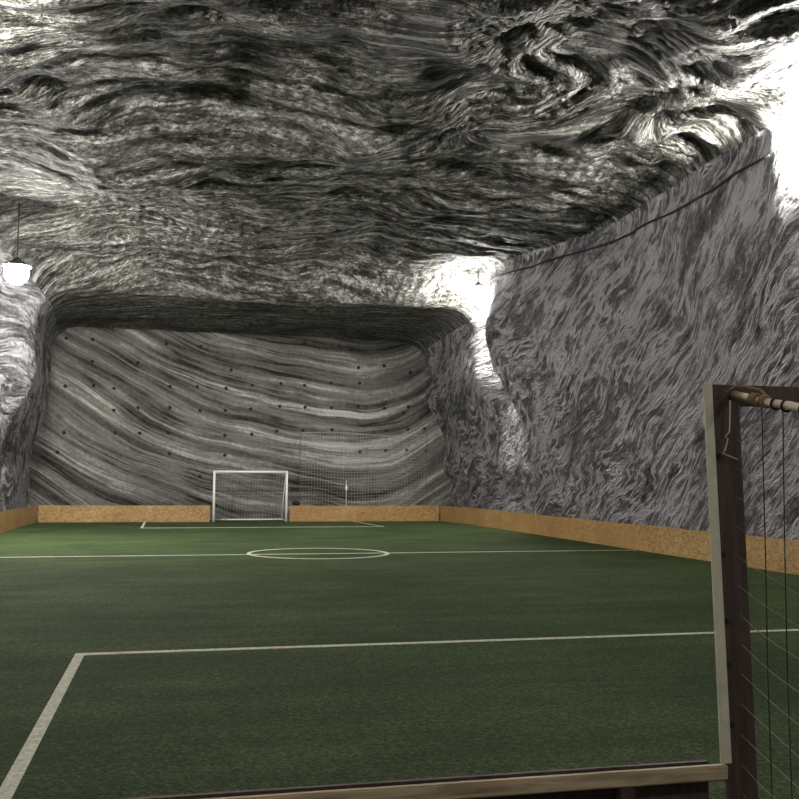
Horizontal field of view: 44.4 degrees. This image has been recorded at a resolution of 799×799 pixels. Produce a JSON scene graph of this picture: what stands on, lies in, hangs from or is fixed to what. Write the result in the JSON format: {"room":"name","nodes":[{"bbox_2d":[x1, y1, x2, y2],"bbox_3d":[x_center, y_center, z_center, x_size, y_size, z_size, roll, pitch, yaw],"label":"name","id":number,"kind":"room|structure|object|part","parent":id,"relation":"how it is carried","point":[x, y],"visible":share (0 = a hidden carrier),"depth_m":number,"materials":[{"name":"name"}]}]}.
{"room":"underground soccer field","nodes":[
{"label":"underground soccer field","id":0,"kind":"room"},
{"bbox_2d":[0,240,59,511],"bbox_3d":[-8.849,-1.381,17.330,1.500,8.922,45.500,1,-5,-13],"label":"wall","id":1,"kind":"structure","parent":0,"point":[28,329],"depth_m":31.75,"materials":[{"name":"grey stone"}]},
{"bbox_2d":[27,327,449,520],"bbox_3d":[-5.968,0.226,40.591,19.054,9.500,1.766,1,-5,-9],"label":"wall","id":2,"kind":"structure","parent":0,"point":[93,465],"depth_m":40.63,"materials":[{"name":"grey stone"}]},
{"bbox_2d":[0,0,798,350],"bbox_3d":[-0.498,-5.005,19.611,18.056,2.062,45.520,1,-5,-13],"label":"ceiling","id":3,"kind":"structure","parent":0,"point":[323,168],"depth_m":20.14,"materials":[{"name":"grey stone"}]},
{"bbox_2d":[1,204,31,284],"bbox_3d":[-10.039,-4.102,25.768,0.760,2.189,0.760,1,-5,-13],"label":"lamp","id":4,"kind":"object","parent":3,"relation":"hanging from","point":[16,272],"visible":1,"depth_m":25.52,"materials":[{"name":"white glass"}]},
{"bbox_3d":[-10.043,-3.552,25.723,0.760,0.135,0.760,1,-5,-13],"label":"lamp shade","id":5,"kind":"part","parent":4,"relation":"part of","materials":[{"name":"metal"}]},
{"bbox_3d":[-10.044,-3.321,25.705,0.620,0.620,0.620,1,-5,-13],"label":"glass globe","id":6,"kind":"part","parent":4,"relation":"part of","materials":[{"name":"white glass"}]},
{"bbox_3d":[-10.037,-4.451,25.796,0.037,1.489,0.037,0,-5,9],"label":"hanging rod","id":7,"kind":"part","parent":4,"relation":"part of","materials":[{"name":"metal"}]},
{"bbox_2d":[471,271,485,300],"bbox_3d":[2.748,-3.959,34.174,0.540,1.066,0.540,1,-5,-13],"label":"lamp","id":8,"kind":"object","parent":3,"relation":"hanging from","point":[478,293],"visible":1,"depth_m":33.98,"materials":[{"name":"white glass"}]},
{"bbox_3d":[2.746,-3.697,34.153,0.540,0.540,0.540,1,-5,-13],"label":"glass globe","id":9,"kind":"part","parent":8,"relation":"part of","materials":[{"name":"white glass"}]},
{"bbox_2d":[421,125,798,540],"bbox_3d":[7.191,-0.937,21.126,2.030,8.862,45.557,2,-5,-16],"label":"wall","id":10,"kind":"structure","parent":0,"point":[576,389],"depth_m":25.05,"materials":[{"name":"grey stone"}]},
{"bbox_2d":[485,154,770,285],"bbox_3d":[5.130,-4.322,26.833,1.308,0.307,15.205,1,-5,-13],"label":"power cable","id":11,"kind":"object","parent":10,"relation":"attached to","point":[768,155],"visible":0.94,"depth_m":24.42,"materials":[{"name":"black rubber"}]},
{"bbox_3d":[-1.050,3.392,18.816,20.800,0.250,46.100,1,-5,-13],"label":"floor","id":12,"kind":"structure","parent":0,"visible":0},
{"bbox_2d":[0,505,36,533],"bbox_3d":[-9.648,2.942,19.607,0.225,0.661,35.543,1,-5,-13],"label":"board","id":13,"kind":"object","parent":12,"relation":"on","point":[14,518],"visible":0.97,"depth_m":32.97,"materials":[{"name":"brown wood"}]},
{"bbox_3d":[-11.887,3.676,28.792,0.030,0.645,2.362,1,-5,-13],"label":"panel","id":14,"kind":"part","parent":13,"relation":"part of","materials":[{"name":"brown wood"}]},
{"bbox_3d":[-12.436,3.851,31.091,0.030,0.658,2.362,1,-5,-13],"label":"panel","id":15,"kind":"part","parent":13,"relation":"part of","materials":[{"name":"brown wood"}]},
{"bbox_3d":[-12.967,4.041,33.393,0.030,0.642,2.362,1,-5,-12],"label":"panel","id":16,"kind":"part","parent":13,"relation":"part of","materials":[{"name":"brown wood"}]},
{"bbox_3d":[-13.448,4.220,35.707,0.030,0.652,2.362,1,-5,-11],"label":"panel","id":17,"kind":"part","parent":13,"relation":"part of","materials":[{"name":"brown wood"}]},
{"bbox_2d":[38,505,209,521],"bbox_3d":[-10.527,4.400,37.706,6.352,0.653,0.085,1,-5,-13],"label":"board","id":18,"kind":"object","parent":12,"relation":"on","point":[47,513],"visible":0.86,"depth_m":37.64,"materials":[{"name":"brown wood"}]},
{"bbox_3d":[-12.583,4.345,37.191,2.112,0.653,0.030,1,-5,-13],"label":"panel","id":19,"kind":"part","parent":18,"relation":"part of","materials":[{"name":"brown wood"}]},
{"bbox_3d":[-10.521,4.401,37.679,2.112,0.647,0.030,1,-5,-13],"label":"panel","id":20,"kind":"part","parent":18,"relation":"part of","materials":[{"name":"brown wood"}]},
{"bbox_3d":[-8.459,4.452,38.168,2.112,0.651,0.030,1,-5,-13],"label":"panel","id":21,"kind":"part","parent":18,"relation":"part of","materials":[{"name":"brown wood"}]},
{"bbox_2d":[299,431,426,505],"bbox_3d":[-1.471,3.198,41.004,5.430,3.700,0.066,1,-5,-13],"label":"net","id":22,"kind":"object","parent":12,"relation":"on","point":[320,453],"visible":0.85,"depth_m":41.01,"materials":[{"name":"fabric"}]},
{"bbox_2d":[290,506,438,521],"bbox_3d":[-1.386,4.640,39.861,6.162,0.643,0.085,1,-5,-13],"label":"board","id":23,"kind":"object","parent":12,"relation":"on","point":[297,513],"visible":0.94,"depth_m":39.81,"materials":[{"name":"brown wood"}]},
{"bbox_2d":[292,501,299,505],"bbox_3d":[-4.143,4.152,39.232,0.344,0.188,0.218,1,-5,-13],"label":"bundle","id":24,"kind":"object","parent":23,"relation":"on","point":[295,503],"visible":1,"depth_m":39.16,"materials":[{"name":"black"}]},
{"bbox_3d":[-3.382,4.589,39.367,2.049,0.639,0.030,1,-5,-13],"label":"panel","id":25,"kind":"part","parent":23,"relation":"part of","materials":[{"name":"brown wood"}]},
{"bbox_3d":[-1.380,4.640,39.834,2.049,0.639,0.030,1,-5,-13],"label":"panel","id":26,"kind":"part","parent":23,"relation":"part of","materials":[{"name":"brown wood"}]},
{"bbox_3d":[0.623,4.689,40.302,2.049,0.643,0.030,1,-5,-13],"label":"panel","id":27,"kind":"part","parent":23,"relation":"part of","materials":[{"name":"brown wood"}]},
{"bbox_2d":[0,520,798,798],"bbox_3d":[-1.883,3.514,22.046,16.295,0.017,36.930,1,-5,-13],"label":"artificial turf","id":28,"kind":"object","parent":12,"relation":"on","point":[138,659],"visible":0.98,"depth_m":9.50,"materials":[{"name":"green carpet"}]},
{"bbox_2d":[212,470,287,521],"bbox_3d":[-6.024,3.868,39.324,2.940,2.010,1.225,1,-5,-13],"label":"goal","id":29,"kind":"object","parent":28,"relation":"on","point":[214,471],"visible":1,"depth_m":39.05,"materials":[{"name":"white paint"}]},
{"bbox_3d":[-7.279,3.811,38.444,0.090,1.965,0.090,1,-5,-13],"label":"post","id":30,"kind":"part","parent":29,"relation":"part of","materials":[{"name":"white metal"}]},
{"bbox_3d":[-4.507,3.883,39.101,0.090,1.965,0.090,1,-5,-13],"label":"post","id":31,"kind":"part","parent":29,"relation":"part of","materials":[{"name":"white metal"}]},
{"bbox_2d":[120,760,727,798],"bbox_3d":[-2.115,1.656,3.009,6.955,0.655,0.070,1,-5,-13],"label":"board","id":32,"kind":"object","parent":12,"relation":"on","point":[681,779],"visible":1,"depth_m":3.64,"materials":[{"name":"brown wood"}]},
{"bbox_2d":[440,506,798,574],"bbox_3d":[6.209,3.353,23.368,0.418,0.658,35.548,2,-5,-14],"label":"board","id":33,"kind":"object","parent":12,"relation":"on","point":[692,544],"visible":0.84,"depth_m":24.81,"materials":[{"name":"brown wood"}]},
{"bbox_3d":[2.139,4.629,39.412,0.030,0.641,2.361,2,-5,-21],"label":"panel","id":34,"kind":"part","parent":33,"relation":"part of","materials":[{"name":"brown wood"}]},
{"bbox_3d":[2.880,4.444,37.171,0.030,0.658,2.363,2,-5,-15],"label":"panel","id":35,"kind":"part","parent":33,"relation":"part of","materials":[{"name":"brown wood"}]},
{"bbox_3d":[3.464,4.268,34.879,0.030,0.648,2.364,1,-5,-13],"label":"panel","id":36,"kind":"part","parent":33,"relation":"part of","materials":[{"name":"brown wood"}]},
{"bbox_3d":[4.013,4.090,32.578,0.030,0.640,2.364,1,-5,-13],"label":"panel","id":37,"kind":"part","parent":33,"relation":"part of","materials":[{"name":"brown wood"}]},
{"bbox_3d":[4.563,3.909,30.278,0.030,0.640,2.364,1,-5,-13],"label":"panel","id":38,"kind":"part","parent":33,"relation":"part of","materials":[{"name":"brown wood"}]},
{"bbox_3d":[5.113,3.722,27.978,0.030,0.648,2.364,1,-5,-13],"label":"panel","id":39,"kind":"part","parent":33,"relation":"part of","materials":[{"name":"brown wood"}]},
{"bbox_3d":[5.662,3.545,25.678,0.030,0.639,2.364,1,-5,-13],"label":"panel","id":40,"kind":"part","parent":33,"relation":"part of","materials":[{"name":"brown wood"}]},
{"bbox_3d":[6.212,3.357,23.378,0.030,0.650,2.364,1,-5,-13],"label":"panel","id":41,"kind":"part","parent":33,"relation":"part of","materials":[{"name":"brown wood"}]},
{"bbox_3d":[6.762,3.181,21.078,0.030,0.639,2.364,1,-5,-13],"label":"panel","id":42,"kind":"part","parent":33,"relation":"part of","materials":[{"name":"brown wood"}]},
{"bbox_3d":[7.311,2.995,18.778,0.030,0.647,2.364,1,-5,-13],"label":"panel","id":43,"kind":"part","parent":33,"relation":"part of","materials":[{"name":"brown wood"}]},
{"bbox_2d":[703,383,798,798],"bbox_3d":[2.906,0.986,3.525,3.172,2.140,1.540,1,-5,-13],"label":"goal","id":44,"kind":"object","parent":12,"relation":"on","point":[737,742],"visible":1,"depth_m":3.86,"materials":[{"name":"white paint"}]},
{"bbox_3d":[1.326,1.006,3.872,0.195,2.135,0.030,1,-5,-13],"label":"post","id":45,"kind":"part","parent":44,"relation":"part of","materials":[{"name":"brown wood"}]},
{"bbox_3d":[1.381,1.024,3.669,0.009,2.026,0.021,0,-5,1],"label":"net cord","id":46,"kind":"part","parent":44,"relation":"part of","materials":[{"name":"black fabric"}]},
{"bbox_3d":[1.411,1.027,3.552,0.012,2.003,0.020,-1,-5,22],"label":"net cord","id":47,"kind":"part","parent":44,"relation":"part of","materials":[{"name":"black fabric"}]}
]}

